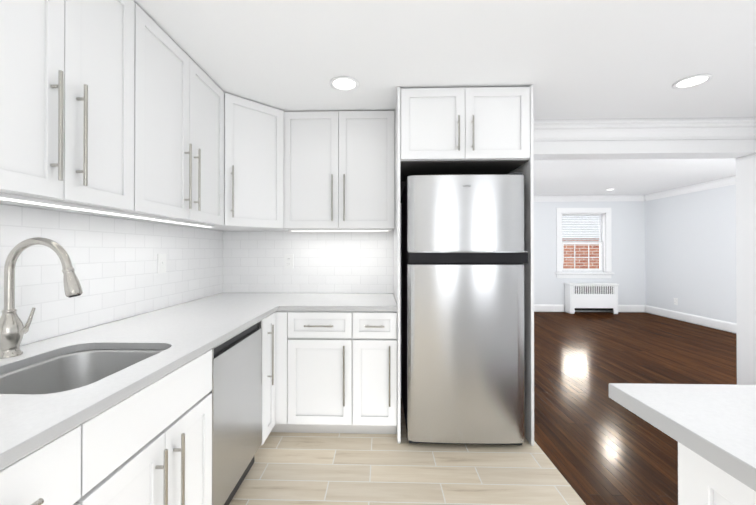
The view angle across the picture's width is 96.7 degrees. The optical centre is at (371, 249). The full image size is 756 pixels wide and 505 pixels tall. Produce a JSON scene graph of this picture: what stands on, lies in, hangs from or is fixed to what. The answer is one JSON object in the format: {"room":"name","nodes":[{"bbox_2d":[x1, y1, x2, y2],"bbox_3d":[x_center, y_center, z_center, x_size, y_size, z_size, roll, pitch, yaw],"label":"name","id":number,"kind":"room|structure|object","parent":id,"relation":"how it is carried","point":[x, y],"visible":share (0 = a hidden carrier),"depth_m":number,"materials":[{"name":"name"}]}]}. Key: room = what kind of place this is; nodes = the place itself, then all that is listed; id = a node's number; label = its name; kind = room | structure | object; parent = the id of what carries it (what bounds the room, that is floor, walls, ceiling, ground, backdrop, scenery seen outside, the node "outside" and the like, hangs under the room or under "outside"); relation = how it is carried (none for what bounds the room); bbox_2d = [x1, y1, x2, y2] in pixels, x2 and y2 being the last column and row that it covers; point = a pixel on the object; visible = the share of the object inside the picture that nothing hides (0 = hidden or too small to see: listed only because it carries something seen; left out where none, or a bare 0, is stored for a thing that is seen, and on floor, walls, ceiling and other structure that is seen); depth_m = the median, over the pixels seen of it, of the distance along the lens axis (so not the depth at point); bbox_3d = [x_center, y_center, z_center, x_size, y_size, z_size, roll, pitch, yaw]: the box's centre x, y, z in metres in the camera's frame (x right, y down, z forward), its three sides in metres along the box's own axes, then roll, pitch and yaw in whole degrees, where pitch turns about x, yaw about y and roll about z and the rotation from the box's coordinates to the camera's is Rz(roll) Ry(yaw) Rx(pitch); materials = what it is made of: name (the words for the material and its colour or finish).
{"room":"kitchen","nodes":[
{"label":"kitchen","id":0,"kind":"room"},
{"bbox_2d":[5,204,219,345],"bbox_3d":[-1.498,0.012,0.195,0.180,2.550,5.960,0,0,2],"label":"wall","id":1,"kind":"structure","parent":0,"point":[116,320],"depth_m":1.67,"materials":[{"name":"white tile"}]},
{"bbox_2d":[0,204,222,345],"bbox_3d":[-1.377,0.104,1.177,0.008,0.543,3.611,0,0,2],"label":"backsplash","id":2,"kind":"structure","parent":1,"relation":"attached to","point":[114,262],"depth_m":1.69,"materials":[{"name":"white tile"}]},
{"bbox_2d":[157,254,165,273],"bbox_3d":[-1.338,0.092,2.151,0.012,0.125,0.080,0,0,2],"label":"light switch","id":3,"kind":"object","parent":2,"relation":"attached to","point":[161,263],"visible":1,"depth_m":2.14,"materials":[{"name":"white plastic"}]},
{"bbox_2d":[0,0,223,226],"bbox_3d":[-1.192,-0.624,1.149,0.358,0.939,2.358,0,0,2],"label":"upper cabinet","id":4,"kind":"object","parent":1,"relation":"attached to","point":[113,106],"visible":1,"depth_m":1.34,"materials":[{"name":"white paint"}]},
{"bbox_2d":[0,197,207,226],"bbox_3d":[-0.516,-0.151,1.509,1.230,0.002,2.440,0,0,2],"label":"led strip","id":5,"kind":"object","parent":4,"relation":"attached to","point":[14,200],"visible":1,"depth_m":1.31,"materials":[{"name":"white plastic"}]},
{"bbox_2d":[185,93,287,230],"bbox_3d":[-1.009,-0.624,2.649,0.639,0.925,0.652,0,0,2],"label":"upper cabinet","id":6,"kind":"object","parent":1,"relation":"attached to","point":[253,164],"visible":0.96,"depth_m":2.47,"materials":[{"name":"white paint"}]},
{"bbox_2d":[229,398,585,504],"bbox_3d":[-0.276,1.316,0.064,2.630,0.060,5.780,0,0,2],"label":"floor","id":7,"kind":"structure","parent":0,"point":[329,469],"depth_m":1.94,"materials":[{"name":"tile"}]},
{"bbox_2d":[0,404,115,504],"bbox_3d":[-1.020,0.848,0.585,0.714,0.884,0.500,0,0,2],"label":"base cabinet","id":8,"kind":"object","parent":7,"relation":"on","point":[77,467],"depth_m":0.78,"materials":[{"name":"white paint"}]},
{"bbox_2d":[116,349,211,504],"bbox_3d":[-1.005,0.850,1.118,0.714,0.884,0.642,0,0,2],"label":"base cabinet","id":9,"kind":"object","parent":7,"relation":"on","point":[150,444],"depth_m":1.14,"materials":[{"name":"white paint"}]},
{"bbox_2d":[209,320,261,504],"bbox_3d":[-0.992,0.850,1.742,0.645,0.866,0.594,0,0,2],"label":"dishwasher","id":10,"kind":"object","parent":7,"relation":"on","point":[236,391],"visible":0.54,"depth_m":1.67,"materials":[{"name":"silver metal"}]},
{"bbox_2d":[261,312,275,444],"bbox_3d":[-0.987,0.853,1.754,0.714,0.884,0.668,0,0,2],"label":"base cabinet","id":11,"kind":"object","parent":7,"relation":"on","point":[268,323],"depth_m":2.13,"materials":[{"name":"white paint"}]},
{"bbox_2d":[0,293,291,469],"bbox_3d":[-1.010,0.392,1.165,0.720,0.030,3.610,0,0,2],"label":"countertop","id":12,"kind":"structure","parent":11,"relation":"on","point":[180,335],"depth_m":1.25,"materials":[{"name":"grey stone"}]},
{"bbox_2d":[0,237,82,358],"bbox_3d":[-1.169,0.167,1.215,0.295,0.418,0.133,0,0,2],"label":"pull-down faucet","id":13,"kind":"object","parent":12,"relation":"on","point":[13,329],"visible":1,"depth_m":1.18,"materials":[{"name":"silver metal"}]},
{"bbox_2d":[0,349,163,393],"bbox_3d":[-0.987,0.502,1.119,0.464,0.188,0.534,0,0,2],"label":"undermount sink","id":14,"kind":"object","parent":12,"relation":"in","point":[69,371],"visible":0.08,"depth_m":1.31,"materials":[{"name":"silver metal"}]},
{"bbox_2d":[271,310,396,433],"bbox_3d":[-0.277,0.857,2.588,0.916,0.883,0.698,0,0,2],"label":"base cabinet","id":15,"kind":"object","parent":7,"relation":"on","point":[335,371],"visible":0.98,"depth_m":2.28,"materials":[{"name":"white paint"}]},
{"bbox_2d":[276,293,396,310],"bbox_3d":[-0.214,0.399,2.602,0.791,0.030,0.692,0,0,2],"label":"countertop","id":16,"kind":"structure","parent":15,"relation":"on","point":[298,301],"depth_m":2.41,"materials":[{"name":"grey stone"}]},
{"bbox_2d":[394,85,533,445],"bbox_3d":[0.631,0.106,2.560,0.900,2.385,0.726,0,0,2],"label":"tall cabinet","id":17,"kind":"object","parent":7,"relation":"on","point":[468,131],"visible":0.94,"depth_m":2.25,"materials":[{"name":"white paint"}]},
{"bbox_2d":[402,173,527,444],"bbox_3d":[0.632,0.400,2.531,0.772,1.796,0.726,0,0,2],"label":"refrigerator","id":18,"kind":"object","parent":7,"relation":"on","point":[464,256],"visible":1,"depth_m":2.17,"materials":[{"name":"silver metal"}]},
{"bbox_2d":[133,0,755,118],"bbox_3d":[0.898,-1.184,0.043,4.980,0.160,5.780,0,0,2],"label":"ceiling","id":19,"kind":"structure","parent":0,"point":[591,59],"depth_m":1.85,"materials":[{"name":"white paint"}]},
{"bbox_2d":[330,76,358,90],"bbox_3d":[-0.181,-1.089,2.221,0.192,0.008,0.192,0,0,2],"label":"recessed light","id":20,"kind":"object","parent":19,"relation":"in","point":[343,83],"visible":1,"depth_m":2.21,"materials":[{"name":"white plastic"}]},
{"bbox_2d":[672,74,712,88],"bbox_3d":[2.084,-1.089,2.190,0.192,0.008,0.192,0,0,2],"label":"recessed light","id":21,"kind":"object","parent":19,"relation":"in","point":[692,81],"visible":1,"depth_m":2.19,"materials":[{"name":"white plastic"}]},
{"bbox_2d":[393,153,755,397],"bbox_3d":[2.147,0.026,2.983,6.950,2.550,0.180,0,0,2],"label":"wall","id":22,"kind":"structure","parent":0,"point":[746,259],"depth_m":2.95,"materials":[{"name":"white paint"}]},
{"bbox_2d":[223,231,393,292],"bbox_3d":[-0.569,0.113,2.966,1.521,0.543,0.008,0,0,2],"label":"backsplash","id":23,"kind":"structure","parent":22,"relation":"attached to","point":[341,261],"depth_m":2.96,"materials":[{"name":"white tile"}]},
{"bbox_2d":[284,254,292,268],"bbox_3d":[-0.730,0.108,2.961,0.080,0.125,0.008,0,0,2],"label":"outlet","id":24,"kind":"object","parent":23,"relation":"attached to","point":[288,261],"visible":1,"depth_m":2.96,"materials":[{"name":"white plastic"}]},
{"bbox_2d":[283,110,394,230],"bbox_3d":[-0.255,-0.616,2.775,0.880,0.939,0.358,0,0,2],"label":"upper cabinet","id":25,"kind":"object","parent":22,"relation":"attached to","point":[338,170],"visible":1,"depth_m":2.64,"materials":[{"name":"white paint"}]},
{"bbox_2d":[534,117,755,139],"bbox_3d":[2.138,-1.006,2.851,2.100,0.168,0.094,0,0,2],"label":"crown molding","id":26,"kind":"structure","parent":22,"relation":"attached to","point":[657,128],"depth_m":2.78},
{"bbox_2d":[534,138,755,154],"bbox_3d":[2.189,-0.883,2.886,2.199,0.126,0.020,0,0,2],"label":"door frame","id":27,"kind":"structure","parent":22,"relation":"attached to","point":[653,146],"depth_m":2.88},
{"bbox_2d":[534,201,645,311],"bbox_3d":[3.402,0.046,7.209,4.680,2.550,0.180,0,0,2],"label":"wall","id":28,"kind":"structure","parent":0,"point":[628,241],"depth_m":7.07,"materials":[{"name":"white paint"}]},
{"bbox_2d":[534,304,563,311],"bbox_3d":[2.648,1.245,7.125,2.815,0.152,0.020,0,0,2],"label":"baseboard","id":29,"kind":"structure","parent":28,"relation":"attached to","point":[537,307],"depth_m":7.09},
{"bbox_2d":[555,208,613,277],"bbox_3d":[4.466,-0.129,7.147,1.190,1.480,0.245,0,0,2],"label":"double-hung window","id":30,"kind":"structure","parent":28,"relation":"in","point":[603,215],"depth_m":7.10,"materials":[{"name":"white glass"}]},
{"bbox_2d":[534,195,643,201],"bbox_3d":[3.489,-1.067,7.081,4.500,0.125,0.082,0,0,2],"label":"crown molding","id":31,"kind":"structure","parent":28,"relation":"attached to","point":[537,198],"depth_m":7.05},
{"bbox_2d":[618,305,644,311],"bbox_3d":[5.366,1.244,7.048,0.685,0.152,0.020,0,0,2],"label":"baseboard","id":32,"kind":"structure","parent":28,"relation":"attached to","point":[621,308],"depth_m":7.04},
{"bbox_2d":[534,158,735,194],"bbox_3d":[3.434,-1.189,5.173,4.860,0.100,4.260,0,0,2],"label":"ceiling","id":33,"kind":"structure","parent":0,"point":[600,176],"depth_m":5.13,"materials":[{"name":"white paint"}]},
{"bbox_2d":[534,312,736,504],"bbox_3d":[3.440,1.327,2.180,4.680,0.060,10.220,0,0,2],"label":"floor","id":34,"kind":"structure","parent":0,"point":[596,444],"depth_m":3.26,"materials":[{"name":"brown wood"}]},
{"bbox_2d":[564,283,618,313],"bbox_3d":[4.538,1.014,6.962,0.979,0.612,0.234,0,0,2],"label":"radiator cover","id":35,"kind":"object","parent":34,"relation":"on","point":[593,296],"visible":1,"depth_m":6.86,"materials":[{"name":"white metal"}]},
{"bbox_2d":[678,447,755,504],"bbox_3d":[1.253,0.848,-0.346,1.168,0.874,2.202,0,0,2],"label":"kitchen island","id":36,"kind":"object","parent":34,"relation":"on","point":[699,483],"depth_m":0.71,"materials":[{"name":"white paint"}]},
{"bbox_2d":[609,383,755,494],"bbox_3d":[1.254,0.389,-0.279,1.250,0.040,2.412,0,0,2],"label":"island countertop","id":37,"kind":"structure","parent":36,"relation":"on","point":[716,422],"depth_m":0.76,"materials":[{"name":"white stone"}]},
{"bbox_2d":[645,184,735,322],"bbox_3d":[5.771,0.035,5.011,0.180,2.550,4.440,0,0,2],"label":"wall","id":38,"kind":"structure","parent":0,"point":[690,251],"depth_m":5.95,"materials":[{"name":"white paint"}]},
{"bbox_2d":[644,175,735,200],"bbox_3d":[5.639,-1.077,4.975,0.082,0.125,3.990,0,0,2],"label":"crown molding","id":39,"kind":"structure","parent":38,"relation":"attached to","point":[718,183],"depth_m":5.92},
{"bbox_2d":[645,305,736,333],"bbox_3d":[5.671,1.234,5.008,0.020,0.152,4.080,0,0,2],"label":"baseboard","id":40,"kind":"structure","parent":38,"relation":"attached to","point":[710,322],"depth_m":5.93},
{"label":"outside","id":41,"kind":"structure","parent":0,"visible":0},
{"bbox_2d":[562,218,598,268],"bbox_3d":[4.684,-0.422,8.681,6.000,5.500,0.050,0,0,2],"label":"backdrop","id":42,"kind":"structure","parent":41,"point":[581,261],"depth_m":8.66,"materials":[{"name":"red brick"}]}
]}

